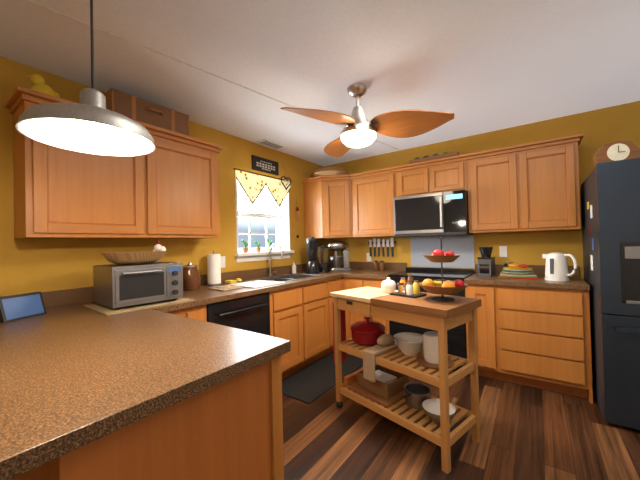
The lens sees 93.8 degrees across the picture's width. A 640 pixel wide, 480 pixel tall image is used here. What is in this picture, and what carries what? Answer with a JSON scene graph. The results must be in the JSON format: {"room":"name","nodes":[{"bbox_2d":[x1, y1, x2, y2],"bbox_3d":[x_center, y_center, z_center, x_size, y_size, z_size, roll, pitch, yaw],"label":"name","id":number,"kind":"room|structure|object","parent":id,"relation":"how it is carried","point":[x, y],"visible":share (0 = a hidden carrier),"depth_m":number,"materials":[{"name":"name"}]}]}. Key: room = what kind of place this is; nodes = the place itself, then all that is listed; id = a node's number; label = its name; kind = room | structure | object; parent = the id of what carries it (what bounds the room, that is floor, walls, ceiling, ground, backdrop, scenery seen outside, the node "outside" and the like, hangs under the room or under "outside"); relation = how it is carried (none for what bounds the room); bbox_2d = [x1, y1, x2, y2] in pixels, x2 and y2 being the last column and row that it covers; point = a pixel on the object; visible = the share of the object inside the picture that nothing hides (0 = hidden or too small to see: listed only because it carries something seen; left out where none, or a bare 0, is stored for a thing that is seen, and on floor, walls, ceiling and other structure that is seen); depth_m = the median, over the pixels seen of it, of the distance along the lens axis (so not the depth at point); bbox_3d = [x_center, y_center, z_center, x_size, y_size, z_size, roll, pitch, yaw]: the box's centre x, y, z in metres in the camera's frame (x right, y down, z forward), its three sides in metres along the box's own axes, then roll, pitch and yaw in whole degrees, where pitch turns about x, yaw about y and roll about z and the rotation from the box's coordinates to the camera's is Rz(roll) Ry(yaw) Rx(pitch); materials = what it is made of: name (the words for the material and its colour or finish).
{"room":"kitchen","nodes":[
{"label":"kitchen","id":0,"kind":"room"},
{"bbox_2d":[0,56,325,296],"bbox_3d":[-1.924,0.126,1.876,0.200,2.440,6.600,-2,-1,36],"label":"wall","id":1,"kind":"structure","parent":0,"point":[34,265],"depth_m":2.13,"materials":[{"name":"yellow paint"}]},
{"bbox_2d":[8,89,159,238],"bbox_3d":[-1.529,-0.404,2.002,0.316,0.785,0.690,-2,-1,36],"label":"upper cabinet","id":2,"kind":"object","parent":1,"relation":"attached to","point":[59,193],"depth_m":1.83,"materials":[{"name":"brown wood"}]},
{"bbox_2d":[27,74,58,96],"bbox_3d":[-1.679,-0.904,1.815,0.130,0.164,0.185,-1,-1,6],"label":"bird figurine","id":3,"kind":"object","parent":2,"relation":"on","point":[38,82],"visible":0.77,"depth_m":1.77,"materials":[{"name":"ceramic"}]},
{"bbox_2d":[103,87,189,135],"bbox_3d":[-1.321,-0.921,2.287,0.301,0.194,0.552,-2,-1,36],"label":"suitcase","id":4,"kind":"object","parent":2,"relation":"on","point":[133,107],"visible":0.71,"depth_m":2.17,"materials":[{"name":"brown leather"}]},
{"bbox_2d":[160,129,219,238],"bbox_3d":[-1.208,-0.406,2.448,0.316,0.785,0.690,-2,-1,36],"label":"upper cabinet","id":5,"kind":"object","parent":1,"relation":"attached to","point":[168,188],"depth_m":2.40,"materials":[{"name":"brown wood"}]},
{"bbox_2d":[221,256,224,267],"bbox_3d":[-0.981,0.220,3.002,0.006,0.115,0.070,-2,-1,36],"label":"electrical outlet plate","id":6,"kind":"object","parent":1,"relation":"attached to","point":[222,257],"depth_m":3.01,"materials":[{"name":"white plastic"}]},
{"bbox_2d":[234,170,293,262],"bbox_3d":[-0.702,-0.248,3.533,0.264,0.972,0.884,-2,-1,36],"label":"window","id":7,"kind":"structure","parent":1,"relation":"in","point":[280,216],"depth_m":3.63,"materials":[{"name":"white paint"}]},
{"bbox_2d":[233,168,291,206],"bbox_3d":[-0.624,-0.571,3.475,0.012,0.361,0.920,-2,-1,36],"label":"valance curtain","id":8,"kind":"object","parent":7,"relation":"hanging from","point":[253,185],"visible":0.96,"depth_m":3.39,"materials":[{"name":"fabric"}]},
{"bbox_2d":[241,239,284,252],"bbox_3d":[-0.638,0.059,3.433,0.060,0.151,0.658,-2,-1,36],"label":"plants","id":9,"kind":"object","parent":7,"relation":"on","point":[245,249],"visible":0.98,"depth_m":3.35,"materials":[{"name":"plant"}]},
{"bbox_2d":[251,155,278,175],"bbox_3d":[-0.638,-0.874,3.520,0.016,0.160,0.420,-2,-1,36],"label":"wall sign","id":10,"kind":"object","parent":1,"relation":"hanging from","point":[261,164],"visible":1,"depth_m":3.50,"materials":[{"name":"black wood"}]},
{"bbox_2d":[280,162,290,189],"bbox_3d":[-0.436,-0.801,3.732,0.090,0.372,0.194,-2,-1,36],"label":"heart ornament","id":11,"kind":"object","parent":1,"relation":"hanging from","point":[288,181],"visible":0.94,"depth_m":3.72,"materials":[{"name":"metal"}]},
{"bbox_2d":[296,202,298,237],"bbox_3d":[-0.293,-0.277,3.950,0.041,0.500,0.056,-2,-1,36],"label":"wall hanging","id":12,"kind":"object","parent":1,"relation":"hanging from","point":[297,216],"visible":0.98,"depth_m":3.94,"materials":[{"name":"red ceramic"}]},
{"bbox_2d":[303,174,352,238],"bbox_3d":[0.187,-0.419,4.109,0.637,0.785,0.497,-2,-1,36],"label":"upper cabinet","id":13,"kind":"object","parent":1,"relation":"attached to","point":[328,201],"depth_m":3.90,"materials":[{"name":"brown wood"}]},
{"bbox_2d":[311,167,348,176],"bbox_3d":[0.138,-0.891,4.083,0.540,0.108,0.540,-2,-1,36],"label":"baskets","id":14,"kind":"object","parent":13,"relation":"on","point":[329,171],"visible":0.58,"depth_m":3.88,"materials":[{"name":"wicker"}]},
{"bbox_2d":[0,0,639,165],"bbox_3d":[-0.271,-1.198,0.679,4.350,0.100,7.000,-2,-1,36],"label":"ceiling","id":15,"kind":"structure","parent":0,"point":[476,67],"depth_m":1.88,"materials":[{"name":"white paint"}]},
{"bbox_2d":[15,0,155,156],"bbox_3d":[-0.729,-0.724,0.955,0.348,0.818,0.348,-2,-1,36],"label":"pendant lamp","id":16,"kind":"object","parent":15,"relation":"hanging from","point":[90,123],"visible":1,"depth_m":0.95,"materials":[{"name":"metal"}]},
{"bbox_2d":[23,0,398,149],"bbox_3d":[-0.712,-1.119,2.046,0.014,0.004,4.900,-2,-1,45],"label":"ceiling seam","id":17,"kind":"object","parent":15,"relation":"attached to","point":[66,16],"depth_m":1.76,"materials":[{"name":"white paint"}]},
{"bbox_2d":[257,139,285,148],"bbox_3d":[-0.551,-1.099,3.444,0.140,0.016,0.320,-2,-1,36],"label":"ceiling vent","id":18,"kind":"object","parent":15,"relation":"in","point":[270,143],"visible":1,"depth_m":3.42,"materials":[{"name":"white metal"}]},
{"bbox_2d":[281,83,454,157],"bbox_3d":[0.307,-0.925,2.142,1.127,0.436,1.133,-2,-1,36],"label":"ceiling fan","id":19,"kind":"object","parent":15,"relation":"hanging from","point":[359,130],"visible":1,"depth_m":2.15,"materials":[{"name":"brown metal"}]},
{"bbox_2d":[282,353,639,479],"bbox_3d":[-0.211,1.341,0.647,4.350,0.100,7.000,-2,-1,36],"label":"floor","id":20,"kind":"structure","parent":0,"point":[529,433],"depth_m":1.89,"materials":[{"name":"brown wood"}]},
{"bbox_2d":[11,353,290,479],"bbox_3d":[-1.032,0.885,1.367,1.753,0.868,0.640,-2,-1,36],"label":"base cabinet","id":21,"kind":"object","parent":20,"relation":"on","point":[230,429],"depth_m":0.87,"materials":[{"name":"brown wood"}]},
{"bbox_2d":[0,306,290,479],"bbox_3d":[-0.879,0.419,1.014,1.103,0.040,1.102,-2,-1,36],"label":"countertop","id":22,"kind":"structure","parent":21,"relation":"on","point":[75,373],"depth_m":0.89,"materials":[{"name":"laminate"}]},
{"bbox_2d":[0,262,343,333],"bbox_3d":[-0.776,0.448,2.688,0.690,0.262,3.938,-2,-1,36],"label":"countertop","id":23,"kind":"structure","parent":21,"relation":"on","point":[65,305],"depth_m":2.16,"materials":[{"name":"laminate"}]},
{"bbox_2d":[0,292,46,322],"bbox_3d":[-1.641,0.361,1.633,0.100,0.125,0.200,-2,-1,11],"label":"smart display","id":24,"kind":"object","parent":23,"relation":"on","point":[19,306],"visible":1,"depth_m":1.61,"materials":[{"name":"blue glass"}]},
{"bbox_2d":[84,297,193,314],"bbox_3d":[-1.177,0.414,1.966,0.440,0.006,0.500,-2,-1,39],"label":"woven placemat","id":25,"kind":"object","parent":23,"relation":"on","point":[103,309],"visible":0.43,"depth_m":1.84,"materials":[{"name":"beige wicker"}]},
{"bbox_2d":[93,262,182,308],"bbox_3d":[-1.177,0.284,1.966,0.408,0.250,0.410,-2,-1,39],"label":"toaster oven","id":26,"kind":"object","parent":25,"relation":"on","point":[117,286],"visible":1,"depth_m":1.83,"materials":[{"name":"metal"}]},
{"bbox_2d":[101,240,166,264],"bbox_3d":[-1.213,0.080,1.968,0.374,0.155,0.374,-2,-1,39],"label":"basket","id":27,"kind":"object","parent":26,"relation":"on","point":[158,252],"visible":1,"depth_m":1.85,"materials":[{"name":"wicker"}]},
{"bbox_2d":[183,262,199,290],"bbox_3d":[-1.104,0.306,2.543,0.152,0.232,0.152,-2,-1,36],"label":"jar","id":28,"kind":"object","parent":23,"relation":"on","point":[191,277],"visible":0.94,"depth_m":2.49,"materials":[{"name":"brown ceramic"}]},
{"bbox_2d":[206,251,222,285],"bbox_3d":[-0.995,0.262,2.809,0.150,0.322,0.150,-2,-1,36],"label":"paper towel roll","id":29,"kind":"object","parent":23,"relation":"on","point":[213,269],"visible":1,"depth_m":2.76,"materials":[{"name":"paper"}]},
{"bbox_2d":[208,285,241,290],"bbox_3d":[-0.808,0.402,2.540,0.220,0.026,0.180,-2,-1,36],"label":"rag","id":30,"kind":"object","parent":23,"relation":"on","point":[224,288],"visible":1,"depth_m":2.49,"materials":[{"name":"beige fabric"}]},
{"bbox_2d":[225,278,241,283],"bbox_3d":[-0.843,0.401,2.934,0.102,0.040,0.140,-2,-1,36],"label":"sponge","id":31,"kind":"object","parent":23,"relation":"on","point":[232,281],"visible":1,"depth_m":2.89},
{"bbox_2d":[227,280,284,287],"bbox_3d":[-0.592,0.407,2.779,0.370,0.012,0.380,-2,-1,36],"label":"cutting board","id":32,"kind":"object","parent":23,"relation":"on","point":[256,284],"visible":0.92,"depth_m":2.73,"materials":[{"name":"plastic"}]},
{"bbox_2d":[268,243,282,275],"bbox_3d":[-0.483,0.226,3.423,0.226,0.376,0.126,-2,-1,36],"label":"sink faucet","id":33,"kind":"object","parent":23,"relation":"on","point":[270,273],"visible":1,"depth_m":3.43,"materials":[{"name":"silver metal"}]},
{"bbox_2d":[292,263,295,272],"bbox_3d":[-0.327,0.339,3.771,0.065,0.159,0.058,-2,-1,36],"label":"soap dispenser","id":34,"kind":"object","parent":23,"relation":"on","point":[293,268],"visible":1,"depth_m":3.75,"materials":[{"name":"white plastic"}]},
{"bbox_2d":[306,237,319,273],"bbox_3d":[-0.096,0.188,3.726,0.170,0.450,0.170,-2,-1,36],"label":"blender","id":35,"kind":"object","parent":23,"relation":"on","point":[312,266],"visible":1,"depth_m":3.67,"materials":[{"name":"black glass"}]},
{"bbox_2d":[318,245,329,271],"bbox_3d":[0.047,0.238,3.870,0.150,0.345,0.148,-2,-1,36],"label":"food processor","id":36,"kind":"object","parent":23,"relation":"on","point":[323,263],"visible":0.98,"depth_m":3.81,"materials":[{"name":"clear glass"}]},
{"bbox_2d":[327,241,350,270],"bbox_3d":[0.245,0.207,4.003,0.297,0.401,0.221,-1,-1,-14],"label":"stand mixer","id":37,"kind":"object","parent":23,"relation":"on","point":[335,262],"visible":0.94,"depth_m":3.94,"materials":[{"name":"silver metal"}]},
{"bbox_2d":[166,305,206,321],"bbox_3d":[-0.915,0.889,1.951,0.060,0.868,0.407,-2,-1,36],"label":"base cabinet","id":38,"kind":"object","parent":20,"relation":"on","point":[198,312],"depth_m":2.03,"materials":[{"name":"brown wood"}]},
{"bbox_2d":[206,293,269,335],"bbox_3d":[-0.842,0.891,2.530,0.670,0.852,0.610,-2,-1,36],"label":"dishwasher","id":39,"kind":"object","parent":20,"relation":"on","point":[251,313],"visible":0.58,"depth_m":2.38,"materials":[{"name":"black metal"}]},
{"bbox_2d":[266,277,342,373],"bbox_3d":[-0.325,0.892,3.288,0.644,0.868,1.217,-2,-1,36],"label":"base cabinet","id":40,"kind":"object","parent":20,"relation":"on","point":[302,315],"depth_m":3.00,"materials":[{"name":"brown wood"}]},
{"bbox_2d":[282,351,362,403],"bbox_3d":[0.041,1.307,2.949,0.470,0.011,1.070,-2,-1,36],"label":"floor mat","id":41,"kind":"object","parent":20,"relation":"on","point":[312,382],"visible":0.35,"depth_m":2.82,"materials":[{"name":"black rubber"}]},
{"bbox_2d":[342,277,389,339],"bbox_3d":[0.680,0.872,3.662,0.585,0.868,0.604,-2,-1,36],"label":"base cabinet","id":42,"kind":"object","parent":20,"relation":"on","point":[348,283],"depth_m":3.47,"materials":[{"name":"brown wood"}]},
{"bbox_2d":[344,262,406,278],"bbox_3d":[0.680,0.364,3.654,0.549,0.140,0.668,-2,-1,36],"label":"countertop","id":43,"kind":"structure","parent":42,"relation":"on","point":[358,269],"depth_m":3.80,"materials":[{"name":"laminate"}]},
{"bbox_2d":[373,260,384,270],"bbox_3d":[0.765,0.331,3.884,0.161,0.126,0.076,-2,-1,36],"label":"spice jars","id":44,"kind":"object","parent":43,"relation":"on","point":[380,266],"visible":1,"depth_m":3.85},
{"bbox_2d":[330,286,481,473],"bbox_3d":[0.562,0.840,2.119,0.450,0.900,0.950,-1,-1,-40],"label":"kitchen cart","id":45,"kind":"object","parent":20,"relation":"on","point":[440,317],"visible":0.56,"depth_m":1.89,"materials":[{"name":"brown wood"}]},
{"bbox_2d":[333,302,346,363],"bbox_3d":[0.159,0.732,2.390,0.130,0.482,0.022,-1,-1,-40],"label":"towel","id":46,"kind":"object","parent":45,"relation":"hanging from","point":[343,330],"visible":0.42,"depth_m":2.40,"materials":[{"name":"fabric"}]},
{"bbox_2d":[344,369,362,386],"bbox_3d":[0.305,1.094,2.400,0.280,0.070,0.038,-1,-1,-40],"label":"box","id":47,"kind":"object","parent":45,"relation":"on","point":[350,378],"visible":0.48,"depth_m":2.33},
{"bbox_2d":[350,317,385,345],"bbox_3d":[0.373,0.700,2.344,0.268,0.192,0.300,-1,-1,-40],"label":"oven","id":48,"kind":"object","parent":45,"relation":"on","point":[367,332],"visible":0.98,"depth_m":2.25,"materials":[{"name":"ceramic"}]},
{"bbox_2d":[347,364,408,407],"bbox_3d":[0.455,1.061,2.244,0.330,0.125,0.380,-1,-1,-40],"label":"wicker basket","id":49,"kind":"object","parent":45,"relation":"on","point":[386,389],"visible":0.67,"depth_m":2.16,"materials":[{"name":"wicker"}]},
{"bbox_2d":[363,334,397,382],"bbox_3d":[0.453,0.824,2.153,0.325,0.276,0.100,-1,-1,-40],"label":"cloth","id":50,"kind":"object","parent":45,"relation":"hanging from","point":[385,342],"visible":0.98,"depth_m":2.07,"materials":[{"name":"beige fabric"}]},
{"bbox_2d":[381,277,395,292],"bbox_3d":[0.521,0.341,2.270,0.108,0.117,0.110,-1,-1,-40],"label":"sugar bowl","id":51,"kind":"object","parent":45,"relation":"on","point":[388,285],"visible":0.98,"depth_m":2.23,"materials":[{"name":"white ceramic"}]},
{"bbox_2d":[394,332,422,355],"bbox_3d":[0.626,0.730,2.072,0.226,0.114,0.226,-1,-1,-40],"label":"bowls","id":52,"kind":"object","parent":45,"relation":"on","point":[408,343],"visible":0.92,"depth_m":2.04,"materials":[{"name":"white ceramic"}]},
{"bbox_2d":[390,275,426,297],"bbox_3d":[0.619,0.320,2.105,0.150,0.136,0.200,-1,-1,-40],"label":"tray","id":53,"kind":"object","parent":45,"relation":"on","point":[410,288],"visible":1,"depth_m":2.07,"materials":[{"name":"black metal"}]},
{"bbox_2d":[404,382,431,409],"bbox_3d":[0.644,1.064,2.024,0.240,0.105,0.180,-1,-1,-40],"label":"steel pot","id":54,"kind":"object","parent":45,"relation":"on","point":[417,395],"visible":0.88,"depth_m":2.01,"materials":[{"name":"silver metal"}]},
{"bbox_2d":[416,331,453,369],"bbox_3d":[0.732,0.693,1.914,0.230,0.180,0.230,-1,-1,-40],"label":"crock","id":55,"kind":"object","parent":45,"relation":"on","point":[429,358],"visible":0.58,"depth_m":1.87,"materials":[{"name":"ceramic"}]},
{"bbox_2d":[422,398,455,423],"bbox_3d":[0.735,1.051,1.853,0.192,0.122,0.194,-1,-1,-40],"label":"bowl","id":56,"kind":"object","parent":45,"relation":"on","point":[431,408],"visible":0.67,"depth_m":1.81,"materials":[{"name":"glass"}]},
{"bbox_2d":[417,233,468,301],"bbox_3d":[0.783,0.167,1.922,0.309,0.428,0.309,-1,-1,-40],"label":"fruit basket","id":57,"kind":"object","parent":45,"relation":"on","point":[448,287],"visible":0.98,"depth_m":1.86,"materials":[{"name":"brown wicker"}]},
{"bbox_2d":[386,279,469,359],"bbox_3d":[1.228,0.854,3.266,0.804,0.868,0.604,-2,-1,36],"label":"base cabinet","id":58,"kind":"object","parent":20,"relation":"on","point":[467,290],"depth_m":2.80,"materials":[{"name":"brown wood"}]},
{"bbox_2d":[388,267,474,370],"bbox_3d":[1.216,0.802,3.252,0.760,0.948,0.651,-2,-1,36],"label":"range","id":59,"kind":"object","parent":20,"relation":"on","point":[456,341],"visible":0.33,"depth_m":3.05,"materials":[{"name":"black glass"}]},
{"bbox_2d":[470,284,592,403],"bbox_3d":[1.895,0.832,2.786,0.875,0.868,0.604,-2,-1,36],"label":"base cabinet","id":60,"kind":"object","parent":20,"relation":"on","point":[535,337],"depth_m":2.49,"materials":[{"name":"brown wood"}]},
{"bbox_2d":[464,264,589,289],"bbox_3d":[1.887,0.325,2.799,0.876,0.140,0.643,-2,-1,36],"label":"countertop","id":61,"kind":"structure","parent":60,"relation":"on","point":[576,282],"depth_m":2.66,"materials":[{"name":"laminate"}]},
{"bbox_2d":[477,247,494,276],"bbox_3d":[1.681,0.216,3.026,0.144,0.290,0.128,-1,-1,-44],"label":"coffee grinder","id":62,"kind":"object","parent":61,"relation":"on","point":[486,264],"visible":0.98,"depth_m":2.98,"materials":[{"name":"grey plastic"}]},
{"bbox_2d":[504,262,512,266],"bbox_3d":[1.923,0.290,3.049,0.086,0.131,0.086,-2,-1,36],"label":"glass jar","id":63,"kind":"object","parent":61,"relation":"on","point":[506,264],"visible":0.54,"depth_m":3.02,"materials":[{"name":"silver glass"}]},
{"bbox_2d":[499,272,537,278],"bbox_3d":[1.884,0.339,2.856,0.300,0.032,0.260,-2,-1,31],"label":"folded cloths","id":64,"kind":"object","parent":61,"relation":"on","point":[519,276],"visible":0.98,"depth_m":2.77,"materials":[{"name":"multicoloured fabric"}]},
{"bbox_2d":[502,263,533,273],"bbox_3d":[1.894,0.273,2.873,0.260,0.096,0.260,-2,-1,36],"label":"plate stack","id":65,"kind":"object","parent":64,"relation":"on","point":[512,268],"visible":1,"depth_m":2.84,"materials":[{"name":"multicoloured ceramic"}]},
{"bbox_2d":[542,252,576,280],"bbox_3d":[2.056,0.227,2.572,0.171,0.240,0.251,-1,-1,-29],"label":"electric kettle","id":66,"kind":"object","parent":61,"relation":"on","point":[556,267],"visible":1,"depth_m":2.53,"materials":[{"name":"white plastic"}]},
{"bbox_2d":[581,158,639,429],"bbox_3d":[2.517,0.347,2.104,0.914,1.768,0.940,-2,-1,36],"label":"refrigerator","id":67,"kind":"object","parent":20,"relation":"on","point":[610,200],"visible":0.98,"depth_m":1.99,"materials":[{"name":"metal"}]},
{"bbox_2d":[593,141,639,166],"bbox_3d":[2.059,-0.605,2.080,0.230,0.155,0.067,-2,-1,24],"label":"mantel clock","id":68,"kind":"object","parent":67,"relation":"on","point":[616,151],"visible":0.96,"depth_m":2.06,"materials":[{"name":"brown wood"}]},
{"bbox_2d":[324,101,639,279],"bbox_3d":[1.746,0.058,3.422,4.350,2.440,0.200,-2,-1,36],"label":"wall","id":69,"kind":"structure","parent":0,"point":[598,128],"depth_m":3.04,"materials":[{"name":"yellow paint"}]},
{"bbox_2d":[366,253,371,260],"bbox_3d":[0.666,0.234,4.072,0.070,0.115,0.007,-2,-1,36],"label":"electrical outlet plate","id":70,"kind":"object","parent":69,"relation":"attached to","point":[368,254],"depth_m":4.07,"materials":[{"name":"white plastic"}]},
{"bbox_2d":[353,169,396,236],"bbox_3d":[0.744,-0.436,3.820,0.605,0.785,0.316,-2,-1,36],"label":"upper cabinet","id":71,"kind":"object","parent":69,"relation":"attached to","point":[374,193],"depth_m":3.69,"materials":[{"name":"brown wood"}]},
{"bbox_2d":[368,238,395,256],"bbox_3d":[0.811,0.095,3.945,0.380,0.244,0.040,-2,-1,36],"label":"knife strip","id":72,"kind":"object","parent":69,"relation":"attached to","point":[392,242],"visible":0.88,"depth_m":3.92,"materials":[{"name":"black metal"}]},
{"bbox_2d":[397,161,436,196],"bbox_3d":[1.161,-0.670,3.518,0.437,0.345,0.316,-2,-1,36],"label":"upper cabinet","id":73,"kind":"object","parent":69,"relation":"attached to","point":[412,180],"depth_m":3.38,"materials":[{"name":"brown wood"}]},
{"bbox_2d":[393,190,472,236],"bbox_3d":[1.264,-0.272,3.367,0.754,0.450,0.440,-2,-1,36],"label":"microwave","id":74,"kind":"object","parent":73,"relation":"attached to","point":[436,214],"visible":0.98,"depth_m":3.18,"materials":[{"name":"glass"}]},
{"bbox_2d":[409,150,459,163],"bbox_3d":[1.280,-0.920,3.359,0.520,0.092,0.160,-2,-1,36],"label":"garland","id":75,"kind":"object","parent":73,"relation":"on","point":[438,156],"visible":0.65,"depth_m":3.29,"materials":[{"name":"brown wood"}]},
{"bbox_2d":[411,235,474,267],"bbox_3d":[1.423,0.139,3.526,0.710,0.365,0.006,-2,-1,36],"label":"tile panel","id":76,"kind":"object","parent":69,"relation":"attached to","point":[463,246],"visible":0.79,"depth_m":3.49,"materials":[{"name":"white tile"}]},
{"bbox_2d":[433,153,468,192],"bbox_3d":[1.423,-0.678,3.330,0.437,0.345,0.316,-2,-1,36],"label":"upper cabinet","id":77,"kind":"object","parent":69,"relation":"attached to","point":[452,172],"depth_m":3.16,"materials":[{"name":"brown wood"}]},
{"bbox_2d":[468,145,532,232],"bbox_3d":[1.811,-0.471,3.051,0.508,0.785,0.316,-2,-1,36],"label":"upper cabinet","id":78,"kind":"object","parent":69,"relation":"attached to","point":[498,195],"depth_m":2.91,"materials":[{"name":"brown wood"}]},
{"bbox_2d":[499,246,506,256],"bbox_3d":[1.934,0.122,3.159,0.070,0.115,0.007,-2,-1,36],"label":"electrical outlet plate","id":79,"kind":"object","parent":69,"relation":"attached to","point":[502,251],"depth_m":3.15,"materials":[{"name":"white plastic"}]},
{"bbox_2d":[529,137,580,230],"bbox_3d":[2.109,-0.481,2.836,0.507,0.785,0.316,-2,-1,36],"label":"upper cabinet","id":80,"kind":"object","parent":69,"relation":"attached to","point":[529,186],"depth_m":2.67,"materials":[{"name":"brown wood"}]},
{"label":"outside","id":81,"kind":"structure","parent":0,"visible":0},
{"bbox_2d":[237,181,275,247],"bbox_3d":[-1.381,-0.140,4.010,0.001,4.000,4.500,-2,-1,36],"label":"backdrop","id":82,"kind":"structure","parent":81,"point":[258,224],"depth_m":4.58,"materials":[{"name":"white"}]}
]}

